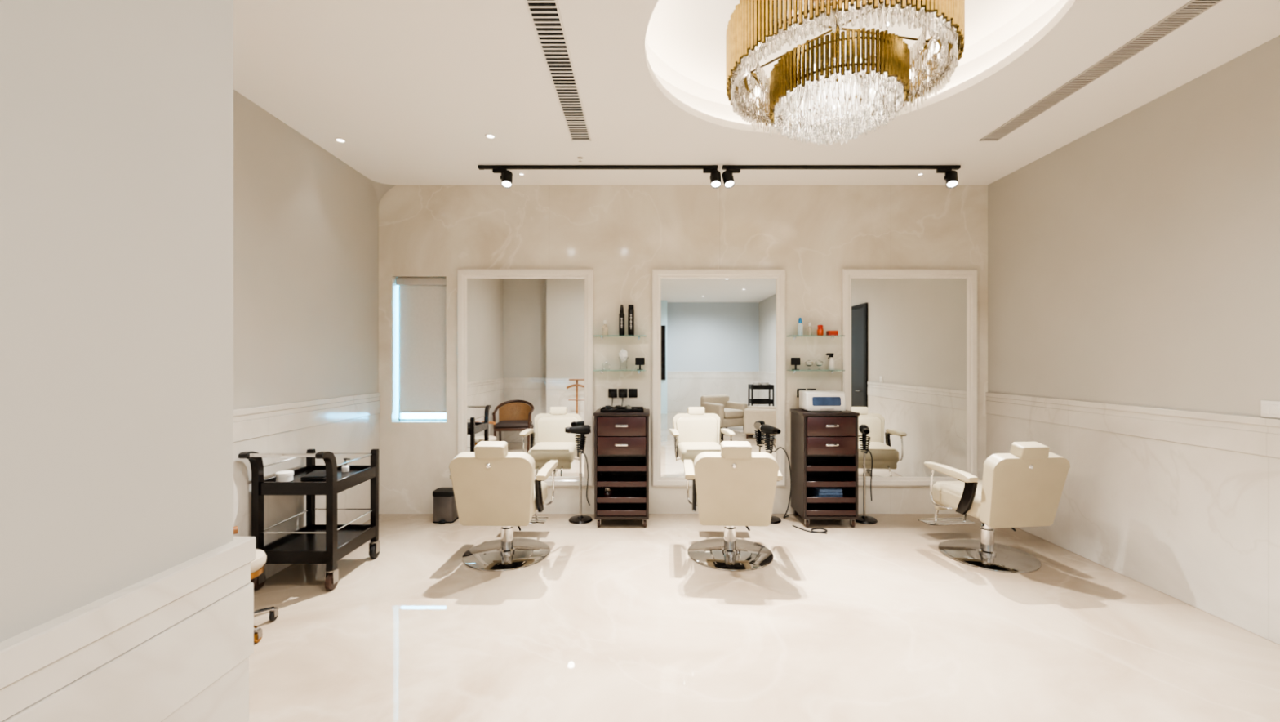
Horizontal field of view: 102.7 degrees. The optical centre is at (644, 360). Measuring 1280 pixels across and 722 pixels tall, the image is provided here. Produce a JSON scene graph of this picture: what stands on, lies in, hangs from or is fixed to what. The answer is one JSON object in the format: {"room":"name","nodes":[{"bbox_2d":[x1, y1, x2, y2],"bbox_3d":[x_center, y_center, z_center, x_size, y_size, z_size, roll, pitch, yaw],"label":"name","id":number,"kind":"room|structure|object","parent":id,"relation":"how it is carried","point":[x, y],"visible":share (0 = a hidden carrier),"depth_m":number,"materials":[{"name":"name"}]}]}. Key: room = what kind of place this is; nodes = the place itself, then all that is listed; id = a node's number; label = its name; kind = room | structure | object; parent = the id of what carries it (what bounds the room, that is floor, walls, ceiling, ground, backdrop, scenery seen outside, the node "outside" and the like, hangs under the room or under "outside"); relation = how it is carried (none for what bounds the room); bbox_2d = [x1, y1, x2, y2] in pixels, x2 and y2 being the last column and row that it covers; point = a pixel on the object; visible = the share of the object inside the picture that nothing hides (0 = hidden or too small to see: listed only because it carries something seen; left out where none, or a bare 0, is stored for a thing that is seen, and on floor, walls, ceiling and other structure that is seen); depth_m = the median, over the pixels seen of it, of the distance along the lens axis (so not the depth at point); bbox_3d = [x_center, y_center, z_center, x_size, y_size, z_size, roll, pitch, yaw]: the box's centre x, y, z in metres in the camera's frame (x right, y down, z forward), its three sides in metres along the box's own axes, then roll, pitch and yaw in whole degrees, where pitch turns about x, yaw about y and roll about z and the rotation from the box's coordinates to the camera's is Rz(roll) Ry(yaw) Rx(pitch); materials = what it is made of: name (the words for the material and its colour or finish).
{"room":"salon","nodes":[
{"label":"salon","id":0,"kind":"room"},
{"bbox_2d":[0,0,233,641],"bbox_3d":[-1.681,-0.300,-2.035,1.997,3.500,5.770,0,0,0],"label":"wall","id":1,"kind":"structure","parent":0,"point":[117,116],"depth_m":0.66,"materials":[{"name":"paint"}]},
{"bbox_2d":[0,536,255,721],"bbox_3d":[-1.181,0.874,-2.024,1.039,1.152,5.792,0,0,0],"label":"wainscoting","id":2,"kind":"structure","parent":1,"relation":"attached to","point":[175,643],"depth_m":0.69,"materials":[{"name":"white paint"}]},
{"bbox_2d":[233,89,377,408],"bbox_3d":[-2.605,-0.300,2.630,0.150,3.500,4.460,0,0,0],"label":"wall","id":3,"kind":"structure","parent":0,"point":[305,220],"depth_m":3.75,"materials":[{"name":"paint"}]},
{"bbox_2d":[233,391,380,578],"bbox_3d":[-2.519,0.874,2.705,0.022,1.152,4.310,0,0,0],"label":"wainscoting","id":4,"kind":"structure","parent":3,"relation":"attached to","point":[345,424],"depth_m":3.71,"materials":[{"name":"white paint"}]},
{"bbox_2d":[377,184,987,513],"bbox_3d":[0.360,-0.300,4.955,6.120,3.500,0.190,0,0,0],"label":"wall","id":5,"kind":"structure","parent":0,"point":[621,233],"depth_m":4.86,"materials":[{"name":"beige paint"}]},
{"bbox_2d":[368,178,396,208],"bbox_3d":[-2.444,-1.560,4.774,0.172,0.220,0.172,0,0,0],"label":"trim","id":6,"kind":"structure","parent":5,"relation":"attached to","point":[380,189],"depth_m":4.84,"materials":[{"name":"paint"}]},
{"bbox_2d":[399,285,446,419],"bbox_3d":[-2.143,-0.114,5.020,0.515,1.381,0.040,0,0,0],"label":"window","id":7,"kind":"structure","parent":5,"relation":"in","point":[402,415],"depth_m":5.02,"materials":[{"name":"metal"}]},
{"bbox_2d":[395,277,446,413],"bbox_3d":[-2.139,-0.150,4.945,0.501,1.303,0.070,0,0,0],"label":"roller blind","id":8,"kind":"object","parent":7,"relation":"attached to","point":[423,300],"visible":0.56,"depth_m":4.95,"materials":[{"name":"fabric"}]},
{"bbox_2d":[457,269,593,485],"bbox_3d":[-1.127,0.158,4.835,1.282,2.045,0.045,0,0,0],"label":"wall mirror","id":9,"kind":"object","parent":5,"relation":"attached to","point":[525,338],"visible":0.74,"depth_m":4.85,"materials":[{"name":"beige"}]},
{"bbox_2d":[608,388,617,397],"bbox_3d":[-0.304,0.304,4.853,0.084,0.084,0.013,0,0,0],"label":"wall socket","id":10,"kind":"object","parent":5,"relation":"attached to","point":[610,390],"visible":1,"depth_m":4.85,"materials":[{"name":"black paint"}]},
{"bbox_2d":[610,391,614,406],"bbox_3d":[-0.304,0.385,4.832,0.044,0.184,0.034,0,0,0],"label":"plug","id":11,"kind":"object","parent":5,"relation":"attached to","point":[612,393],"visible":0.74,"depth_m":4.82,"materials":[{"name":"black plastic"}]},
{"bbox_2d":[592,335,646,339],"bbox_3d":[-0.232,-0.219,4.787,0.493,0.033,0.144,0,0,0],"label":"glass shelf","id":12,"kind":"object","parent":5,"relation":"attached to","point":[601,336],"visible":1,"depth_m":4.83,"materials":[{"name":"clear glass"}]},
{"bbox_2d":[601,320,608,335],"bbox_3d":[-0.372,-0.308,4.785,0.056,0.144,0.056,0,0,0],"label":"lotion bottle","id":13,"kind":"object","parent":12,"relation":"on","point":[604,328],"visible":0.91,"depth_m":4.76,"materials":[{"name":"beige plastic"}]},
{"bbox_2d":[618,304,624,335],"bbox_3d":[-0.215,-0.381,4.784,0.052,0.290,0.053,0,0,0],"label":"spray can","id":14,"kind":"object","parent":12,"relation":"on","point":[621,315],"visible":0.89,"depth_m":4.76,"materials":[{"name":"black plastic"}]},
{"bbox_2d":[627,304,634,335],"bbox_3d":[-0.128,-0.380,4.784,0.058,0.288,0.059,0,0,0],"label":"shampoo bottle","id":15,"kind":"object","parent":12,"relation":"on","point":[631,307],"visible":0.91,"depth_m":4.76,"materials":[{"name":"black paint"}]},
{"bbox_2d":[592,369,646,373],"bbox_3d":[-0.232,0.100,4.787,0.493,0.033,0.144,0,0,0],"label":"glass shelf","id":16,"kind":"object","parent":5,"relation":"attached to","point":[638,371],"visible":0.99,"depth_m":4.71,"materials":[{"name":"clear glass"}]},
{"bbox_2d":[602,360,609,369],"bbox_3d":[-0.360,0.042,4.785,0.068,0.082,0.068,0,0,0],"label":"glass jar","id":17,"kind":"object","parent":16,"relation":"on","point":[606,366],"visible":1,"depth_m":4.76,"materials":[{"name":"glass"}]},
{"bbox_2d":[617,348,628,369],"bbox_3d":[-0.200,-0.017,4.785,0.100,0.200,0.100,0,0,0],"label":"glass vase","id":18,"kind":"object","parent":16,"relation":"on","point":[623,357],"visible":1,"depth_m":4.75,"materials":[{"name":"white glass"}]},
{"bbox_2d":[635,357,644,369],"bbox_3d":[-0.045,0.025,4.785,0.088,0.115,0.050,0,0,0],"label":"sign stand","id":19,"kind":"object","parent":16,"relation":"on","point":[638,361],"visible":1,"depth_m":4.78,"materials":[{"name":"black plastic"}]},
{"bbox_2d":[618,388,626,397],"bbox_3d":[-0.208,0.304,4.853,0.084,0.084,0.013,0,0,0],"label":"wall socket","id":20,"kind":"object","parent":5,"relation":"attached to","point":[620,389],"visible":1,"depth_m":4.85,"materials":[{"name":"black paint"}]},
{"bbox_2d":[620,391,625,406],"bbox_3d":[-0.208,0.385,4.832,0.044,0.184,0.034,0,0,0],"label":"plug","id":21,"kind":"object","parent":5,"relation":"attached to","point":[622,393],"visible":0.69,"depth_m":4.82,"materials":[{"name":"black plastic"}]},
{"bbox_2d":[628,388,637,397],"bbox_3d":[-0.112,0.304,4.853,0.084,0.084,0.013,0,0,0],"label":"wall socket","id":22,"kind":"object","parent":5,"relation":"attached to","point":[633,393],"visible":1,"depth_m":4.85,"materials":[{"name":"black paint"}]},
{"bbox_2d":[652,269,786,485],"bbox_3d":[0.698,0.158,4.835,1.260,2.045,0.045,0,0,0],"label":"wall mirror","id":23,"kind":"object","parent":5,"relation":"attached to","point":[719,335],"visible":0.81,"depth_m":4.85,"materials":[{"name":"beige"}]},
{"bbox_2d":[796,388,805,397],"bbox_3d":[1.485,0.304,4.853,0.084,0.084,0.013,0,0,0],"label":"wall socket","id":24,"kind":"object","parent":5,"relation":"attached to","point":[797,389],"visible":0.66,"depth_m":4.85,"materials":[{"name":"black paint"}]},
{"bbox_2d":[786,335,844,339],"bbox_3d":[1.595,-0.219,4.787,0.500,0.033,0.144,0,0,0],"label":"glass shelf","id":25,"kind":"object","parent":5,"relation":"attached to","point":[793,336],"visible":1,"depth_m":4.83,"materials":[{"name":"clear glass"}]},
{"bbox_2d":[797,317,802,335],"bbox_3d":[1.452,-0.321,4.785,0.046,0.170,0.046,0,0,0],"label":"spray bottle","id":26,"kind":"object","parent":25,"relation":"on","point":[799,325],"visible":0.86,"depth_m":4.77,"materials":[{"name":"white plastic"}]},
{"bbox_2d":[807,322,812,335],"bbox_3d":[1.542,-0.297,4.785,0.042,0.123,0.042,0,0,0],"label":"lotion bottle","id":27,"kind":"object","parent":25,"relation":"on","point":[809,328],"visible":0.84,"depth_m":4.77,"materials":[{"name":"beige plastic"}]},
{"bbox_2d":[817,324,823,335],"bbox_3d":[1.640,-0.286,4.785,0.058,0.100,0.058,0,0,0],"label":"jar","id":28,"kind":"object","parent":25,"relation":"on","point":[820,331],"visible":0.91,"depth_m":4.76,"materials":[{"name":"orange plastic"}]},
{"bbox_2d":[826,330,838,335],"bbox_3d":[1.752,-0.259,4.785,0.091,0.046,0.061,0,0,0],"label":"box","id":29,"kind":"object","parent":25,"relation":"on","point":[828,332],"visible":0.94,"depth_m":4.75,"materials":[{"name":"orange plastic"}]},
{"bbox_2d":[786,369,844,373],"bbox_3d":[1.595,0.100,4.787,0.500,0.033,0.144,0,0,0],"label":"glass shelf","id":30,"kind":"object","parent":5,"relation":"attached to","point":[793,371],"visible":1,"depth_m":4.71,"materials":[{"name":"clear glass"}]},
{"bbox_2d":[791,357,800,369],"bbox_3d":[1.410,0.025,4.785,0.088,0.115,0.050,0,0,0],"label":"sign stand","id":31,"kind":"object","parent":30,"relation":"on","point":[794,361],"visible":1,"depth_m":4.78,"materials":[{"name":"black plastic"}]},
{"bbox_2d":[804,358,813,369],"bbox_3d":[1.535,0.032,4.785,0.074,0.103,0.074,0,0,0],"label":"glass dish","id":32,"kind":"object","parent":30,"relation":"on","point":[808,362],"visible":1,"depth_m":4.76,"materials":[{"name":"clear glass"}]},
{"bbox_2d":[815,358,823,369],"bbox_3d":[1.630,0.032,4.785,0.074,0.103,0.074,0,0,0],"label":"glass dish","id":33,"kind":"object","parent":30,"relation":"on","point":[819,362],"visible":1,"depth_m":4.76,"materials":[{"name":"clear glass"}]},
{"bbox_2d":[825,352,835,369],"bbox_3d":[1.732,0.005,4.785,0.083,0.156,0.056,0,0,0],"label":"spray bottle","id":34,"kind":"object","parent":30,"relation":"on","point":[831,362],"visible":1,"depth_m":4.77,"materials":[{"name":"white plastic"}]},
{"bbox_2d":[841,269,977,485],"bbox_3d":[2.501,0.158,4.835,1.268,2.045,0.045,0,0,0],"label":"wall mirror","id":35,"kind":"object","parent":5,"relation":"attached to","point":[909,344],"visible":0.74,"depth_m":4.85,"materials":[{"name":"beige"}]},
{"bbox_2d":[233,0,1279,184],"bbox_3d":[0.360,-1.820,-0.025,6.120,0.300,10.150,0,0,0],"label":"ceiling","id":36,"kind":"structure","parent":0,"point":[414,90],"depth_m":3.18,"materials":[{"name":"paint"}]},
{"bbox_2d":[334,137,346,142],"bbox_3d":[-2.300,-1.665,3.870,0.078,0.007,0.078,0,0,0],"label":"recessed light","id":37,"kind":"object","parent":36,"relation":"in","point":[338,140],"visible":1,"depth_m":3.87,"materials":[{"name":"white metal"}]},
{"bbox_2d":[484,133,495,138],"bbox_3d":[-1.146,-1.665,3.800,0.078,0.007,0.078,0,0,0],"label":"recessed light","id":38,"kind":"object","parent":36,"relation":"in","point":[487,135],"visible":1,"depth_m":3.79,"materials":[{"name":"white metal"}]},
{"bbox_2d":[524,0,591,141],"bbox_3d":[-0.480,-1.665,2.635,0.150,0.007,2.470,0,0,0],"label":"ceiling vent","id":39,"kind":"object","parent":36,"relation":"in","point":[545,17],"visible":1,"depth_m":2.84,"materials":[{"name":"white metal"}]},
{"bbox_2d":[477,164,717,169],"bbox_3d":[-0.400,-1.655,4.380,2.044,0.027,0.040,0,0,0],"label":"track","id":40,"kind":"object","parent":36,"relation":"attached to","point":[479,166],"visible":1,"depth_m":4.36,"materials":[{"name":"black metal"}]},
{"bbox_2d":[492,168,512,188],"bbox_3d":[-1.214,-1.558,4.365,0.173,0.167,0.132,0,0,0],"label":"track spotlight","id":41,"kind":"object","parent":40,"relation":"attached to","point":[506,177],"visible":1,"depth_m":4.35,"materials":[{"name":"black metal"}]},
{"bbox_2d":[702,168,720,188],"bbox_3d":[0.575,-1.558,4.365,0.151,0.167,0.132,0,0,0],"label":"track spotlight","id":42,"kind":"object","parent":40,"relation":"attached to","point":[715,175],"visible":1,"depth_m":4.35,"materials":[{"name":"black metal"}]},
{"bbox_2d":[721,164,960,169],"bbox_3d":[1.677,-1.655,4.380,2.029,0.027,0.040,0,0,0],"label":"track","id":43,"kind":"object","parent":36,"relation":"attached to","point":[724,166],"visible":1,"depth_m":4.36,"materials":[{"name":"black metal"}]},
{"bbox_2d":[721,168,740,188],"bbox_3d":[0.738,-1.558,4.366,0.155,0.167,0.132,0,0,0],"label":"track spotlight","id":44,"kind":"object","parent":43,"relation":"attached to","point":[727,177],"visible":1,"depth_m":4.35,"materials":[{"name":"black plastic"}]},
{"bbox_2d":[936,168,958,188],"bbox_3d":[2.587,-1.558,4.366,0.174,0.168,0.131,0,0,0],"label":"track spotlight","id":45,"kind":"object","parent":43,"relation":"attached to","point":[951,175],"visible":1,"depth_m":4.35,"materials":[{"name":"black plastic"}]},
{"bbox_2d":[725,0,964,146],"bbox_3d":[1.010,-1.569,2.700,1.148,0.799,1.148,0,0,-22],"label":"chandelier","id":46,"kind":"object","parent":36,"relation":"hanging from","point":[837,108],"visible":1,"depth_m":2.48,"materials":[{"name":"clear glass"}]},
{"bbox_2d":[979,0,1222,141],"bbox_3d":[2.598,-1.665,2.635,0.135,0.007,2.470,0,0,0],"label":"ceiling vent","id":47,"kind":"object","parent":36,"relation":"in","point":[1191,10],"visible":1,"depth_m":2.85,"materials":[{"name":"grey metal"}]},
{"bbox_2d":[248,513,1279,721],"bbox_3d":[0.360,1.500,-0.025,6.120,0.100,10.150,0,0,0],"label":"floor","id":48,"kind":"structure","parent":0,"point":[862,622],"depth_m":2.67,"materials":[{"name":"beige tile"}]},
{"bbox_2d":[233,525,278,642],"bbox_3d":[-2.189,1.145,2.682,0.411,0.610,0.419,0,0,0],"label":"stool","id":49,"kind":"object","parent":48,"relation":"on","point":[257,566],"visible":0.29,"depth_m":2.71,"materials":[{"name":"beige fabric"}]},
{"bbox_2d":[238,448,380,589],"bbox_3d":[-2.225,1.006,3.474,0.528,0.888,0.696,0,0,0],"label":"trolley","id":50,"kind":"object","parent":48,"relation":"on","point":[330,542],"visible":0.91,"depth_m":3.27,"materials":[{"name":"black paint"}]},
{"bbox_2d":[275,470,293,481],"bbox_3d":[-2.370,0.760,3.370,0.100,0.062,0.100,0,0,0],"label":"tub","id":51,"kind":"object","parent":50,"relation":"on","point":[284,475],"visible":0.91,"depth_m":3.34,"materials":[{"name":"white plastic"}]},
{"bbox_2d":[300,469,325,481],"bbox_3d":[-2.200,0.773,3.460,0.142,0.035,0.222,0,0,-11],"label":"tool case","id":52,"kind":"object","parent":50,"relation":"on","point":[316,475],"visible":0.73,"depth_m":3.37,"materials":[{"name":"black plastic"}]},
{"bbox_2d":[260,465,375,494],"bbox_3d":[-2.225,0.809,3.510,0.510,0.082,0.536,0,0,0],"label":"tray","id":53,"kind":"object","parent":50,"relation":"on","point":[357,474],"depth_m":3.27,"materials":[{"name":"black paint"}]},
{"bbox_2d":[263,524,375,563],"bbox_3d":[-2.225,1.244,3.510,0.510,0.082,0.536,0,0,0],"label":"tray","id":54,"kind":"object","parent":50,"relation":"on","point":[291,548],"depth_m":3.41,"materials":[{"name":"black paint"}]},
{"bbox_2d":[341,457,350,471],"bbox_3d":[-2.138,0.744,3.659,0.052,0.095,0.048,0,0,39],"label":"pump bottle","id":55,"kind":"object","parent":50,"relation":"on","point":[345,468],"visible":0.93,"depth_m":3.65,"materials":[{"name":"white plastic"}]},
{"bbox_2d":[432,487,458,523],"bbox_3d":[-1.810,1.310,4.645,0.190,0.279,0.200,0,0,0],"label":"pedal bin","id":56,"kind":"object","parent":48,"relation":"on","point":[445,509],"visible":0.81,"depth_m":4.58,"materials":[{"name":"metal"}]},
{"bbox_2d":[448,440,558,570],"bbox_3d":[-1.034,1.001,3.893,0.684,0.898,0.932,0,0,1],"label":"barber chair","id":57,"kind":"object","parent":48,"relation":"on","point":[492,485],"visible":1,"depth_m":3.52,"materials":[{"name":"leather"}]},
{"bbox_2d":[568,435,592,524],"bbox_3d":[-0.585,1.065,4.660,0.216,0.770,0.216,0,0,0],"label":"stand","id":58,"kind":"object","parent":48,"relation":"on","point":[578,519],"visible":0.98,"depth_m":4.65,"materials":[{"name":"black paint"}]},
{"bbox_2d":[564,424,591,505],"bbox_3d":[-0.605,0.952,4.643,0.236,0.741,0.113,0,0,-9],"label":"hair dryer","id":59,"kind":"object","parent":58,"relation":"on","point":[582,429],"visible":0.99,"depth_m":4.63,"materials":[{"name":"black plastic"}]},
{"bbox_2d":[593,408,649,526],"bbox_3d":[-0.201,0.950,4.622,0.488,1.000,0.436,0,0,0],"label":"base cabinet","id":60,"kind":"object","parent":48,"relation":"on","point":[621,439],"visible":1,"depth_m":4.44,"materials":[{"name":"brown wood"}]},
{"bbox_2d":[600,487,614,497],"bbox_3d":[-0.330,1.181,4.580,0.125,0.066,0.125,0,0,0],"label":"metal bowl","id":61,"kind":"object","parent":60,"relation":"on","point":[606,491],"visible":0.98,"depth_m":4.55,"materials":[{"name":"silver metal"}]},
{"bbox_2d":[596,502,646,515],"bbox_3d":[-0.201,1.319,4.633,0.427,0.047,0.386,0,0,0],"label":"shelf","id":62,"kind":"object","parent":60,"relation":"on","point":[602,508],"depth_m":4.59,"materials":[{"name":"red wood"}]},
{"bbox_2d":[596,489,646,502],"bbox_3d":[-0.201,1.206,4.633,0.427,0.047,0.386,0,0,0],"label":"tray","id":63,"kind":"object","parent":60,"relation":"on","point":[619,495],"depth_m":4.44,"materials":[{"name":"red wood"}]},
{"bbox_2d":[596,475,646,486],"bbox_3d":[-0.201,1.069,4.633,0.427,0.047,0.386,0,0,0],"label":"tray","id":64,"kind":"object","parent":60,"relation":"on","point":[602,480],"depth_m":4.45,"materials":[{"name":"red wood"}]},
{"bbox_2d":[596,461,646,471],"bbox_3d":[-0.201,0.933,4.633,0.427,0.047,0.386,0,0,0],"label":"tray","id":65,"kind":"object","parent":60,"relation":"on","point":[601,465],"depth_m":4.44,"materials":[{"name":"red wood"}]},
{"bbox_2d":[599,406,645,412],"bbox_3d":[-0.200,0.432,4.600,0.421,0.034,0.220,0,0,0],"label":"tray","id":66,"kind":"object","parent":60,"relation":"on","point":[640,409],"visible":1,"depth_m":4.49,"materials":[{"name":"black paint"}]},
{"bbox_2d":[604,404,611,408],"bbox_3d":[-0.331,0.417,4.603,0.044,0.046,0.166,0,0,-11],"label":"hair clipper","id":67,"kind":"object","parent":66,"relation":"on","point":[606,406],"visible":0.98,"depth_m":4.55,"materials":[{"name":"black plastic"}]},
{"bbox_2d":[613,404,622,408],"bbox_3d":[-0.239,0.417,4.603,0.044,0.046,0.166,0,0,11],"label":"hair clipper","id":68,"kind":"object","parent":66,"relation":"on","point":[617,406],"visible":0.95,"depth_m":4.55,"materials":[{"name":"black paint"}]},
{"bbox_2d":[625,404,631,408],"bbox_3d":[-0.150,0.417,4.603,0.044,0.046,0.166,0,0,-9],"label":"hair clipper","id":69,"kind":"object","parent":66,"relation":"on","point":[627,406],"visible":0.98,"depth_m":4.53,"materials":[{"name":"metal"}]},
{"bbox_2d":[683,440,782,570],"bbox_3d":[0.642,1.001,3.893,0.684,0.898,0.931,0,0,3],"label":"barber chair","id":70,"kind":"object","parent":48,"relation":"on","point":[733,486],"visible":1,"depth_m":3.52,"materials":[{"name":"leather"}]},
{"bbox_2d":[763,435,781,524],"bbox_3d":[1.130,1.065,4.660,0.216,0.770,0.216,0,0,0],"label":"stand","id":71,"kind":"object","parent":48,"relation":"on","point":[774,519],"visible":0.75,"depth_m":4.62,"materials":[{"name":"black paint"}]},
{"bbox_2d":[759,424,791,518],"bbox_3d":[1.230,1.017,4.681,0.286,0.870,0.236,0,0,-25],"label":"hair dryer","id":72,"kind":"object","parent":71,"relation":"on","point":[768,429],"visible":0.98,"depth_m":4.64,"materials":[{"name":"black plastic"}]},
{"bbox_2d":[792,524,826,533],"bbox_3d":[1.413,1.444,4.395,0.291,0.010,0.130,0,0,20],"label":"power cable","id":73,"kind":"object","parent":48,"relation":"on","point":[811,529],"visible":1,"depth_m":4.37,"materials":[{"name":"black plastic"}]},
{"bbox_2d":[790,408,859,526],"bbox_3d":[1.616,0.950,4.622,0.488,1.000,0.436,0,0,0],"label":"base cabinet","id":74,"kind":"object","parent":48,"relation":"on","point":[824,443],"visible":0.96,"depth_m":4.44,"materials":[{"name":"brown wood"}]},
{"bbox_2d":[799,390,845,411],"bbox_3d":[1.600,0.360,4.620,0.344,0.177,0.270,0,0,0],"label":"tool sterilizer","id":75,"kind":"object","parent":74,"relation":"on","point":[809,400],"visible":1,"depth_m":4.51,"materials":[{"name":"white plastic"}]},
{"bbox_2d":[811,486,843,497],"bbox_3d":[1.630,1.167,4.580,0.220,0.094,0.200,0,0,0],"label":"folded towel","id":76,"kind":"object","parent":74,"relation":"on","point":[818,491],"visible":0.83,"depth_m":4.49,"materials":[{"name":"blue fabric"}]},
{"bbox_2d":[806,502,855,515],"bbox_3d":[1.616,1.319,4.633,0.427,0.047,0.386,0,0,0],"label":"shelf","id":77,"kind":"object","parent":74,"relation":"on","point":[812,508],"depth_m":4.53,"materials":[{"name":"red wood"}]},
{"bbox_2d":[806,489,855,502],"bbox_3d":[1.616,1.206,4.633,0.427,0.047,0.386,0,0,0],"label":"shelf","id":78,"kind":"object","parent":74,"relation":"on","point":[848,495],"depth_m":4.44,"materials":[{"name":"red wood"}]},
{"bbox_2d":[806,475,855,486],"bbox_3d":[1.616,1.069,4.633,0.427,0.047,0.386,0,0,0],"label":"tray","id":79,"kind":"object","parent":74,"relation":"on","point":[811,480],"depth_m":4.44,"materials":[{"name":"red wood"}]},
{"bbox_2d":[806,461,855,471],"bbox_3d":[1.616,0.933,4.633,0.427,0.047,0.386,0,0,0],"label":"tray","id":80,"kind":"object","parent":74,"relation":"on","point":[811,465],"depth_m":4.44,"materials":[{"name":"red wood"}]},
{"bbox_2d":[855,435,877,524],"bbox_3d":[2.000,1.065,4.660,0.216,0.770,0.216,0,0,0],"label":"stand","id":81,"kind":"object","parent":48,"relation":"on","point":[864,518],"visible":0.96,"depth_m":4.65,"materials":[{"name":"black paint"}]},
{"bbox_2d":[858,424,872,500],"bbox_3d":[2.006,0.926,4.635,0.111,0.688,0.236,0,0,16],"label":"hair dryer","id":82,"kind":"object","parent":81,"relation":"on","point":[864,428],"visible":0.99,"depth_m":4.64,"materials":[{"name":"black plastic"}]},
{"bbox_2d":[918,441,1070,573],"bbox_3d":[2.550,1.001,3.863,0.684,0.898,0.931,0,0,-7],"label":"barber chair","id":83,"kind":"object","parent":48,"relation":"on","point":[1024,486],"visible":1,"depth_m":3.52,"materials":[{"name":"leather"}]},
{"bbox_2d":[987,35,1279,418],"bbox_3d":[3.332,-0.300,-0.030,0.150,3.500,9.780,0,0,0],"label":"wall","id":84,"kind":"structure","parent":0,"point":[1135,261],"depth_m":3.27,"materials":[{"name":"paint"}]},
{"bbox_2d":[986,391,1279,644],"bbox_3d":[3.246,0.874,3.555,0.022,1.152,2.610,0,0,0],"label":"wainscoting","id":85,"kind":"structure","parent":84,"relation":"attached to","point":[1184,505],"depth_m":3.16,"materials":[{"name":"white paint"}]},
{"bbox_2d":[1261,400,1279,417],"bbox_3d":[3.250,0.250,2.655,0.012,0.086,0.090,0,0,0],"label":"light switch","id":86,"kind":"object","parent":84,"relation":"attached to","point":[1268,408],"visible":1,"depth_m":2.66,"materials":[{"name":"white plastic"}]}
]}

